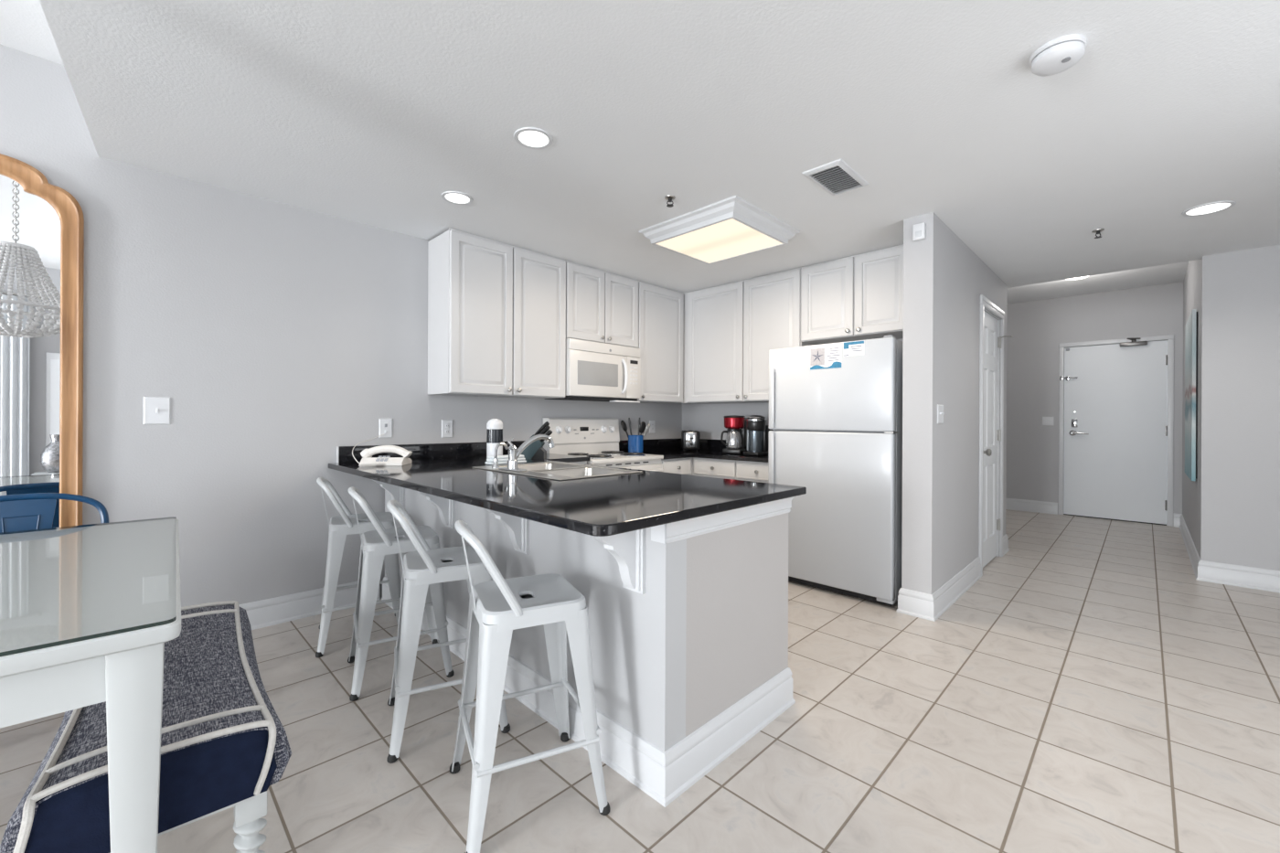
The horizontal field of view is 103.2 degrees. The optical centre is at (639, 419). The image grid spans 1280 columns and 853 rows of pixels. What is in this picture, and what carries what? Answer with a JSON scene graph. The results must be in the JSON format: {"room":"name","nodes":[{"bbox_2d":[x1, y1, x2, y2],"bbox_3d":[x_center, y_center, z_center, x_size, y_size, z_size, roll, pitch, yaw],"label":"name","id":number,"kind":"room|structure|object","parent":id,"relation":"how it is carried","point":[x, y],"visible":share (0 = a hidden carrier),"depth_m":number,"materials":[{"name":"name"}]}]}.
{"room":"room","nodes":[
{"label":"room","id":0,"kind":"room"},
{"bbox_2d":[0,0,63,64],"bbox_3d":[-3.241,-1.671,-1.776,5.106,0.099,7.100,0,0,45],"label":"ceiling","id":1,"kind":"structure","parent":0,"point":[24,26],"depth_m":2.11,"materials":[{"name":"paint"}]},
{"bbox_2d":[0,43,682,607],"bbox_3d":[-3.515,-0.260,1.507,0.100,2.826,11.380,0,0,45],"label":"wall","id":2,"kind":"structure","parent":0,"point":[278,336],"depth_m":2.76,"materials":[{"name":"grey paint"}]},
{"bbox_2d":[0,153,84,529],"bbox_3d":[-2.779,-0.052,2.149,0.037,2.177,0.566,0,0,45],"label":"arched mirror","id":3,"kind":"object","parent":2,"relation":"attached to","point":[42,223],"visible":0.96,"depth_m":2.26,"materials":[{"name":"brown wood"}]},
{"bbox_2d":[0,173,60,527],"bbox_3d":[-2.785,-0.046,2.154,0.004,2.031,0.430,0,0,45],"label":"mirror glass","id":4,"kind":"object","parent":3,"relation":"attached to","point":[29,222],"depth_m":2.24,"materials":[{"name":"silver mirror"}]},
{"bbox_2d":[143,396,170,424],"bbox_3d":[-2.411,-0.044,2.535,0.018,0.136,0.098,0,0,45],"label":"light switch","id":5,"kind":"object","parent":2,"relation":"attached to","point":[156,410],"visible":1,"depth_m":2.54,"materials":[{"name":"white plastic"}]},
{"bbox_2d":[238,580,379,629],"bbox_3d":[-4.550,1.075,0.385,0.022,0.148,8.140,0,0,45],"label":"baseboard","id":6,"kind":"structure","parent":2,"relation":"attached to","point":[261,613],"depth_m":2.94,"materials":[{"name":"white paint"}]},
{"bbox_2d":[336,446,338,462],"bbox_3d":[-1.847,0.214,3.098,0.022,0.100,0.007,0,0,45],"label":"backsplash","id":7,"kind":"structure","parent":2,"relation":"attached to","point":[336,446],"depth_m":3.09,"materials":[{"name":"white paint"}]},
{"bbox_2d":[378,418,392,437],"bbox_3d":[-1.653,0.057,3.302,0.012,0.125,0.080,0,0,45],"label":"phone jack","id":8,"kind":"object","parent":2,"relation":"attached to","point":[385,424],"visible":1,"depth_m":3.30,"materials":[{"name":"white plastic"}]},
{"bbox_2d":[338,440,525,462],"bbox_3d":[-1.325,0.217,3.624,0.020,0.100,1.474,0,0,45],"label":"backsplash","id":9,"kind":"structure","parent":2,"relation":"attached to","point":[422,451],"depth_m":3.50,"materials":[{"name":"black stone"}]},
{"bbox_2d":[441,419,452,437],"bbox_3d":[-1.365,0.066,3.595,0.008,0.125,0.080,0,0,45],"label":"wall outlet","id":10,"kind":"object","parent":2,"relation":"attached to","point":[446,424],"visible":1,"depth_m":3.59,"materials":[{"name":"white plastic"}]},
{"bbox_2d":[427,227,565,398],"bbox_3d":[-1.004,-0.701,3.694,0.372,1.063,0.924,0,0,45],"label":"upper cabinet","id":11,"kind":"object","parent":2,"relation":"attached to","point":[496,310],"visible":1,"depth_m":3.49,"materials":[{"name":"white paint"}]},
{"bbox_2d":[565,260,638,348],"bbox_3d":[-0.399,-0.931,4.301,0.372,0.598,0.782,0,0,45],"label":"upper cabinet","id":12,"kind":"object","parent":2,"relation":"attached to","point":[602,306],"visible":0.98,"depth_m":4.16,"materials":[{"name":"white paint"}]},
{"bbox_2d":[544,338,640,401],"bbox_3d":[-0.379,-0.395,4.280,0.430,0.463,0.774,0,0,45],"label":"microwave","id":13,"kind":"object","parent":12,"relation":"attached to","point":[595,371],"visible":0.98,"depth_m":4.12,"materials":[{"name":"white plastic"}]},
{"bbox_2d":[609,400,639,403],"bbox_3d":[-0.130,-0.155,4.380,0.080,0.013,0.290,0,0,45],"label":"light","id":14,"kind":"object","parent":13,"relation":"attached to","point":[630,401],"visible":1,"depth_m":4.33,"materials":[{"name":"white plastic"}]},
{"bbox_2d":[618,437,681,451],"bbox_3d":[0.093,0.250,5.052,0.020,0.105,0.976,0,0,45],"label":"backsplash","id":15,"kind":"structure","parent":2,"relation":"attached to","point":[653,443],"depth_m":5.12,"materials":[{"name":"black stone"}]},
{"bbox_2d":[649,420,655,433],"bbox_3d":[0.124,0.073,5.093,0.008,0.125,0.085,0,0,45],"label":"wall outlet","id":16,"kind":"object","parent":2,"relation":"attached to","point":[652,423],"visible":0.99,"depth_m":5.09,"materials":[{"name":"white plastic"}]},
{"bbox_2d":[637,280,683,403],"bbox_3d":[0.103,-0.696,4.808,0.372,1.063,0.637,0,0,45],"label":"upper cabinet","id":17,"kind":"object","parent":2,"relation":"attached to","point":[660,309],"visible":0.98,"depth_m":4.68,"materials":[{"name":"white paint"}]},
{"bbox_2d":[0,509,1279,852],"bbox_3d":[-0.277,1.219,1.221,5.106,0.100,15.550,0,0,45],"label":"floor","id":18,"kind":"structure","parent":0,"point":[1087,693],"depth_m":1.86,"materials":[{"name":"beige tile"}]},
{"bbox_2d":[0,492,109,533],"bbox_3d":[-2.370,0.732,1.908,0.498,0.854,0.470,0,0,-43],"label":"dining chair","id":19,"kind":"object","parent":18,"relation":"on","point":[23,511],"visible":0.31,"depth_m":2.08,"materials":[{"name":"blue metal"}]},
{"bbox_2d":[0,516,181,852],"bbox_3d":[-1.812,0.782,1.237,1.020,0.758,1.470,0,0,-42],"label":"dining table","id":20,"kind":"object","parent":18,"relation":"on","point":[88,613],"visible":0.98,"depth_m":1.03,"materials":[{"name":"white paint"}]},
{"bbox_2d":[0,600,291,852],"bbox_3d":[-1.421,0.943,1.532,0.475,0.440,1.174,0,0,-42],"label":"upholstered bench","id":21,"kind":"object","parent":18,"relation":"on","point":[224,742],"visible":0.68,"depth_m":1.20,"materials":[{"name":"fabric"}]},
{"bbox_2d":[315,477,401,657],"bbox_3d":[-1.506,0.734,2.750,0.419,0.858,0.414,0,0,-30],"label":"counter stool","id":22,"kind":"object","parent":18,"relation":"on","point":[339,527],"visible":0.82,"depth_m":2.58,"materials":[{"name":"white metal"}]},
{"bbox_2d":[347,486,454,701],"bbox_3d":[-1.125,0.736,2.371,0.419,0.858,0.414,0,0,-31],"label":"counter stool","id":23,"kind":"object","parent":18,"relation":"on","point":[380,542],"visible":0.91,"depth_m":2.23,"materials":[{"name":"white metal"}]},
{"bbox_2d":[386,499,510,763],"bbox_3d":[-0.759,0.737,1.988,0.419,0.858,0.414,0,0,-26],"label":"counter stool","id":24,"kind":"object","parent":18,"relation":"on","point":[425,566],"visible":0.77,"depth_m":1.81,"materials":[{"name":"white metal"}]},
{"bbox_2d":[449,519,610,852],"bbox_3d":[-0.360,0.739,1.597,0.419,0.858,0.414,0,0,-26],"label":"counter stool","id":25,"kind":"object","parent":18,"relation":"on","point":[499,606],"visible":1,"depth_m":1.50,"materials":[{"name":"white metal"}]},
{"bbox_2d":[572,460,587,464],"bbox_3d":[-0.726,0.734,3.779,0.651,0.865,0.393,0,0,45],"label":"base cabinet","id":26,"kind":"object","parent":18,"relation":"on","point":[585,462],"visible":0.02,"depth_m":3.69,"materials":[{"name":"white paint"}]},
{"bbox_2d":[371,479,795,807],"bbox_3d":[-0.568,0.734,2.616,2.462,0.866,1.033,0,0,45],"label":"base cabinet","id":27,"kind":"object","parent":18,"relation":"on","point":[688,618],"visible":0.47,"depth_m":1.78,"materials":[{"name":"grey paint"}]},
{"bbox_2d":[328,440,806,536],"bbox_3d":[-0.458,0.236,2.725,2.519,0.131,1.526,0,0,45],"label":"countertop","id":28,"kind":"structure","parent":27,"relation":"on","point":[618,504],"depth_m":1.97,"materials":[{"name":"black stone"}]},
{"bbox_2d":[352,433,412,467],"bbox_3d":[-1.563,0.178,3.066,0.307,0.174,0.472,0,0,-38],"label":"telephone","id":29,"kind":"object","parent":28,"relation":"on","point":[368,460],"visible":1,"depth_m":2.96,"materials":[{"name":"beige plastic"}]},
{"bbox_2d":[486,418,502,461],"bbox_3d":[-0.901,0.132,3.151,0.100,0.274,0.100,0,0,45],"label":"wipes canister","id":30,"kind":"object","parent":28,"relation":"on","point":[494,426],"visible":0.83,"depth_m":3.11,"materials":[{"name":"white plastic"}]},
{"bbox_2d":[491,442,508,468],"bbox_3d":[-0.762,0.195,2.781,0.040,0.137,0.102,0,0,45],"label":"tap","id":31,"kind":"object","parent":28,"relation":"on","point":[496,460],"visible":0.97,"depth_m":2.75,"materials":[{"name":"silver metal"}]},
{"bbox_2d":[485,454,526,465],"bbox_3d":[-0.815,0.243,3.093,0.085,0.050,0.240,0,0,45],"label":"dish towel","id":32,"kind":"object","parent":28,"relation":"on","point":[502,459],"visible":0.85,"depth_m":3.04,"materials":[{"name":"white fabric"}]},
{"bbox_2d":[498,434,554,471],"bbox_3d":[-0.586,0.171,2.716,0.200,0.186,0.274,0,0,45],"label":"kitchen faucet","id":33,"kind":"object","parent":28,"relation":"on","point":[514,453],"visible":1,"depth_m":2.64,"materials":[{"name":"silver metal"}]},
{"bbox_2d":[521,421,552,458],"bbox_3d":[-0.731,0.140,3.512,0.248,0.259,0.100,0,0,0],"label":"knife block","id":34,"kind":"object","parent":28,"relation":"on","point":[535,450],"visible":0.73,"depth_m":3.46,"materials":[{"name":"plastic"}]},
{"bbox_2d":[472,461,642,480],"bbox_3d":[-0.460,0.355,2.724,0.818,0.181,0.526,0,0,45],"label":"sink","id":35,"kind":"object","parent":28,"relation":"in","point":[549,470],"visible":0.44,"depth_m":2.78,"materials":[{"name":"metal"}]},
{"bbox_2d":[542,417,663,471],"bbox_3d":[-0.288,0.580,4.186,0.698,1.178,0.778,0,0,45],"label":"electric range","id":36,"kind":"object","parent":18,"relation":"on","point":[597,439],"visible":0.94,"depth_m":4.23,"materials":[{"name":"white metal"}]},
{"bbox_2d":[586,453,663,464],"bbox_3d":[-0.304,0.312,4.203,0.649,0.030,0.778,0,0,45],"label":"cooktop","id":37,"kind":"object","parent":36,"relation":"in","point":[595,458],"depth_m":4.00,"materials":[{"name":"white metal"}]},
{"bbox_2d":[661,457,692,475],"bbox_3d":[0.122,0.753,4.626,0.661,0.835,0.410,0,0,45],"label":"base cabinet","id":38,"kind":"object","parent":18,"relation":"on","point":[679,465],"visible":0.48,"depth_m":4.41,"materials":[{"name":"white paint"}]},
{"bbox_2d":[692,457,736,479],"bbox_3d":[0.606,0.755,4.813,1.082,0.835,0.625,0,0,45],"label":"base cabinet","id":39,"kind":"object","parent":18,"relation":"on","point":[719,468],"visible":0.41,"depth_m":4.38,"materials":[{"name":"white paint"}]},
{"bbox_2d":[618,437,767,462],"bbox_3d":[0.632,0.269,4.531,1.519,0.137,0.996,0,0,45],"label":"countertop","id":40,"kind":"structure","parent":39,"relation":"on","point":[669,448],"depth_m":4.82,"materials":[{"name":"black stone"}]},
{"bbox_2d":[628,435,643,452],"bbox_3d":[-0.040,0.222,4.642,0.146,0.160,0.146,0,0,45],"label":"utensil crock","id":41,"kind":"object","parent":40,"relation":"on","point":[635,442],"visible":0.94,"depth_m":4.58,"materials":[{"name":"ceramic"}]},
{"bbox_2d":[620,420,628,437],"bbox_3d":[-0.119,0.146,4.626,0.130,0.277,0.048,0,0,-26],"label":"serving spoon","id":42,"kind":"object","parent":41,"relation":"in","point":[623,423],"visible":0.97,"depth_m":4.60,"materials":[{"name":"black plastic"}]},
{"bbox_2d":[628,417,631,435],"bbox_3d":[-0.080,0.133,4.644,0.056,0.299,0.022,0,0,10],"label":"tongs","id":43,"kind":"object","parent":41,"relation":"in","point":[629,421],"visible":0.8,"depth_m":4.64,"materials":[{"name":"black plastic"}]},
{"bbox_2d":[639,421,646,435],"bbox_3d":[0.015,0.150,4.631,0.084,0.266,0.041,0,0,-8],"label":"ladle","id":44,"kind":"object","parent":41,"relation":"in","point":[642,426],"visible":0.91,"depth_m":4.62,"materials":[{"name":"black plastic"}]},
{"bbox_2d":[643,423,650,437],"bbox_3d":[0.033,0.161,4.642,0.121,0.249,0.038,0,0,-1],"label":"whisk","id":45,"kind":"object","parent":41,"relation":"in","point":[645,432],"visible":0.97,"depth_m":4.63,"materials":[{"name":"silver metal"}]},
{"bbox_2d":[681,430,700,450],"bbox_3d":[0.499,0.206,5.031,0.170,0.196,0.265,0,0,1],"label":"toaster","id":46,"kind":"object","parent":40,"relation":"on","point":[689,439],"visible":0.95,"depth_m":4.92,"materials":[{"name":"silver metal"}]},
{"bbox_2d":[720,415,746,454],"bbox_3d":[0.852,0.134,4.576,0.194,0.344,0.257,0,0,27],"label":"coffee maker","id":47,"kind":"object","parent":40,"relation":"on","point":[736,425],"visible":0.94,"depth_m":4.50,"materials":[{"name":"red plastic"}]},
{"bbox_2d":[743,415,773,456],"bbox_3d":[1.024,0.134,4.409,0.197,0.345,0.282,0,0,45],"label":"brewer","id":48,"kind":"object","parent":40,"relation":"on","point":[757,431],"visible":0.94,"depth_m":4.32,"materials":[{"name":"black plastic"}]},
{"bbox_2d":[736,460,767,482],"bbox_3d":[1.144,0.758,4.279,0.425,0.835,0.625,0,0,45],"label":"base cabinet","id":49,"kind":"object","parent":18,"relation":"on","point":[745,470],"visible":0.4,"depth_m":4.12,"materials":[{"name":"white paint"}]},
{"bbox_2d":[768,334,902,606],"bbox_3d":[1.526,0.326,3.709,0.869,1.702,0.845,0,0,45],"label":"refrigerator","id":50,"kind":"object","parent":18,"relation":"on","point":[837,434],"visible":0.77,"depth_m":3.35,"materials":[{"name":"white metal"}]},
{"bbox_2d":[810,344,842,370],"bbox_3d":[1.252,-0.417,3.428,0.224,0.150,0.003,0,0,45],"label":"flyer","id":51,"kind":"object","parent":50,"relation":"attached to","point":[824,357],"visible":1,"depth_m":3.42,"materials":[{"name":"paper"}]},
{"bbox_2d":[810,347,824,365],"bbox_3d":[1.212,-0.428,3.468,0.103,0.117,0.001,0,0,45],"label":"photo","id":52,"kind":"object","parent":51,"relation":"on","point":[816,354],"depth_m":3.47},
{"bbox_2d":[842,340,864,356],"bbox_3d":[1.387,-0.461,3.295,0.136,0.094,0.002,0,0,45],"label":"flyer","id":53,"kind":"object","parent":50,"relation":"attached to","point":[855,347],"visible":1,"depth_m":3.29,"materials":[{"name":"paper"}]},
{"bbox_2d":[39,0,1279,293],"bbox_3d":[1.107,-1.423,2.601,4.906,0.396,6.160,0,0,45],"label":"ceiling","id":54,"kind":"structure","parent":0,"point":[365,112],"depth_m":2.06,"materials":[{"name":"paint"}]},
{"bbox_2d":[441,191,473,204],"bbox_3d":[-1.016,-1.232,2.824,0.168,0.006,0.168,0,0,45],"label":"recessed light","id":55,"kind":"object","parent":54,"relation":"in","point":[457,197],"visible":1,"depth_m":2.82,"materials":[{"name":"white paint"}]},
{"bbox_2d":[513,127,553,149],"bbox_3d":[-0.466,-1.229,2.221,0.168,0.006,0.168,0,0,45],"label":"recessed light","id":56,"kind":"object","parent":54,"relation":"in","point":[528,137],"visible":1,"depth_m":2.22,"materials":[{"name":"white paint"}]},
{"bbox_2d":[664,194,675,207],"bbox_3d":[0.167,-1.205,2.809,0.060,0.048,0.060,0,0,45],"label":"sprinkler","id":57,"kind":"object","parent":54,"relation":"attached to","point":[670,197],"visible":1,"depth_m":2.80,"materials":[{"name":"silver metal"}]},
{"bbox_2d":[639,195,799,264],"bbox_3d":[0.515,-1.185,3.300,0.750,0.085,0.730,0,0,45],"label":"ceiling light","id":58,"kind":"object","parent":54,"relation":"attached to","point":[732,227],"visible":1,"depth_m":3.16,"materials":[{"name":"white paint"}]},
{"bbox_2d":[656,218,781,263],"bbox_3d":[0.515,-1.148,3.300,0.598,0.002,0.578,0,0,45],"label":"diffuser","id":59,"kind":"object","parent":58,"relation":"attached to","point":[720,240],"depth_m":3.25,"materials":[{"name":"white plastic"}]},
{"bbox_2d":[801,158,869,195],"bbox_3d":[0.997,-1.217,2.575,0.195,0.016,0.350,0,0,45],"label":"ceiling vent","id":60,"kind":"object","parent":54,"relation":"in","point":[836,177],"visible":1,"depth_m":2.55,"materials":[{"name":"white metal"}]},
{"bbox_2d":[1029,33,1087,76],"bbox_3d":[1.386,-1.198,1.685,0.148,0.052,0.148,0,0,45],"label":"smoke detector","id":61,"kind":"object","parent":54,"relation":"attached to","point":[1057,56],"visible":1,"depth_m":1.65,"materials":[{"name":"white plastic"}]},
{"bbox_2d":[1091,228,1104,238],"bbox_3d":[2.945,-1.192,3.263,0.060,0.048,0.060,0,0,45],"label":"sprinkler","id":62,"kind":"object","parent":54,"relation":"attached to","point":[1097,231],"visible":1,"depth_m":3.25,"materials":[{"name":"silver metal"}]},
{"bbox_2d":[1181,200,1236,216],"bbox_3d":[3.267,-1.212,2.920,0.210,0.006,0.210,0,0,45],"label":"recessed light","id":63,"kind":"object","parent":54,"relation":"in","point":[1211,208],"visible":1,"depth_m":2.92,"materials":[{"name":"white paint"}]},
{"bbox_2d":[682,338,903,439],"bbox_3d":[1.352,-0.024,4.592,2.456,2.400,0.100,0,0,45],"label":"wall","id":64,"kind":"structure","parent":0,"point":[707,419],"depth_m":5.12,"materials":[{"name":"grey paint"}]},
{"bbox_2d":[699,438,748,451],"bbox_3d":[0.976,0.254,4.877,1.519,0.105,0.020,0,0,45],"label":"backsplash","id":65,"kind":"structure","parent":64,"relation":"attached to","point":[704,443],"depth_m":5.11,"materials":[{"name":"black stone"}]},
{"bbox_2d":[683,266,812,404],"bbox_3d":[0.970,-0.692,4.614,1.224,1.063,0.407,0,0,45],"label":"upper cabinet","id":66,"kind":"object","parent":64,"relation":"attached to","point":[730,330],"visible":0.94,"depth_m":4.47,"materials":[{"name":"white paint"}]},
{"bbox_2d":[801,244,903,344],"bbox_3d":[1.692,-0.921,3.897,0.800,0.598,0.407,0,0,45],"label":"upper cabinet","id":67,"kind":"object","parent":64,"relation":"attached to","point":[859,296],"visible":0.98,"depth_m":3.77,"materials":[{"name":"white paint"}]},
{"bbox_2d":[901,212,1007,594],"bbox_3d":[2.463,-0.018,3.851,0.164,2.400,2.265,0,0,45],"label":"wall","id":68,"kind":"structure","parent":0,"point":[944,280],"depth_m":3.11,"materials":[{"name":"grey paint"}]},
{"bbox_2d":[912,222,925,241],"bbox_3d":[1.665,-1.120,3.029,0.065,0.095,0.033,0,0,45],"label":"sensor","id":69,"kind":"object","parent":68,"relation":"attached to","point":[918,229],"visible":1,"depth_m":3.02,"materials":[{"name":"white plastic"}]},
{"bbox_2d":[937,404,944,423],"bbox_3d":[1.838,-0.033,3.094,0.016,0.115,0.125,0,0,45],"label":"light switch","id":70,"kind":"object","parent":68,"relation":"attached to","point":[940,408],"visible":1,"depth_m":3.08,"materials":[{"name":"white plastic"}]},
{"bbox_2d":[896,533,1009,621],"bbox_3d":[2.457,1.108,3.851,0.208,0.148,2.309,0,0,45],"label":"baseboard","id":71,"kind":"structure","parent":68,"relation":"attached to","point":[931,607],"depth_m":3.10,"materials":[{"name":"white paint"}]},
{"bbox_2d":[978,294,1013,576],"bbox_3d":[2.831,0.121,4.161,0.240,2.125,0.865,0,0,45],"label":"door","id":72,"kind":"structure","parent":68,"relation":"in","point":[991,317],"depth_m":4.20,"materials":[{"name":"white paint"}]},
{"bbox_2d":[1005,281,1183,526],"bbox_3d":[5.327,-0.195,6.423,2.100,2.780,0.120,0,0,45],"label":"wall","id":73,"kind":"structure","parent":0,"point":[1038,328],"depth_m":6.43,"materials":[{"name":"grey paint"}]},
{"bbox_2d":[1042,416,1054,426],"bbox_3d":[5.191,0.019,6.461,0.115,0.115,0.016,0,0,45],"label":"light switch","id":74,"kind":"object","parent":73,"relation":"attached to","point":[1046,421],"visible":1,"depth_m":6.46,"materials":[{"name":"white plastic"}]},
{"bbox_2d":[1005,498,1181,527],"bbox_3d":[5.271,1.121,6.373,2.100,0.148,0.022,0,0,45],"label":"baseboard","id":75,"kind":"structure","parent":73,"relation":"attached to","point":[1012,504],"depth_m":6.54,"materials":[{"name":"white paint"}]},
{"bbox_2d":[1058,334,1173,526],"bbox_3d":[5.593,0.121,6.004,0.994,2.150,0.208,0,0,45],"label":"door","id":76,"kind":"structure","parent":73,"relation":"in","point":[1118,399],"depth_m":6.02,"materials":[{"name":"white paint"}]},
{"bbox_2d":[1006,261,1188,304],"bbox_3d":[4.435,-1.589,5.519,2.300,0.100,2.670,0,0,45],"label":"ceiling","id":77,"kind":"structure","parent":0,"point":[1172,272],"depth_m":5.74,"materials":[{"name":"paint"}]},
{"bbox_2d":[1065,276,1087,279],"bbox_3d":[4.516,-1.496,5.247,0.300,0.085,0.300,0,0,45],"label":"ceiling light","id":78,"kind":"object","parent":77,"relation":"attached to","point":[1078,278],"visible":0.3,"depth_m":5.24,"materials":[{"name":"white plastic"}]},
{"bbox_2d":[1182,259,1201,555],"bbox_3d":[5.201,-0.196,4.736,0.100,2.780,2.650,0,0,45],"label":"wall","id":79,"kind":"structure","parent":0,"point":[1192,279],"depth_m":4.42,"materials":[{"name":"grey paint"}]},
{"bbox_2d":[1184,309,1197,480],"bbox_3d":[4.759,-0.193,4.386,0.031,1.370,0.970,0,0,45],"label":"canvas painting","id":80,"kind":"object","parent":79,"relation":"attached to","point":[1191,325],"visible":1,"depth_m":4.09},
{"bbox_2d":[1184,309,1193,480],"bbox_3d":[4.750,-0.193,4.395,0.004,1.370,0.970,0,0,45],"label":"picture","id":81,"kind":"object","parent":80,"relation":"attached to","point":[1189,327],"depth_m":4.30,"materials":[{"name":"fabric"}]},
{"bbox_2d":[1179,513,1279,592],"bbox_3d":[5.464,1.122,4.313,1.122,0.148,2.672,0,0,45],"label":"baseboard","id":82,"kind":"structure","parent":79,"relation":"attached to","point":[1204,570],"depth_m":3.65,"materials":[{"name":"white paint"}]},
{"bbox_2d":[1199,245,1279,570],"bbox_3d":[4.587,-0.198,3.408,1.100,2.780,0.100,0,0,45],"label":"wall","id":83,"kind":"structure","parent":0,"point":[1240,517],"depth_m":3.63,"materials":[{"name":"grey paint"}]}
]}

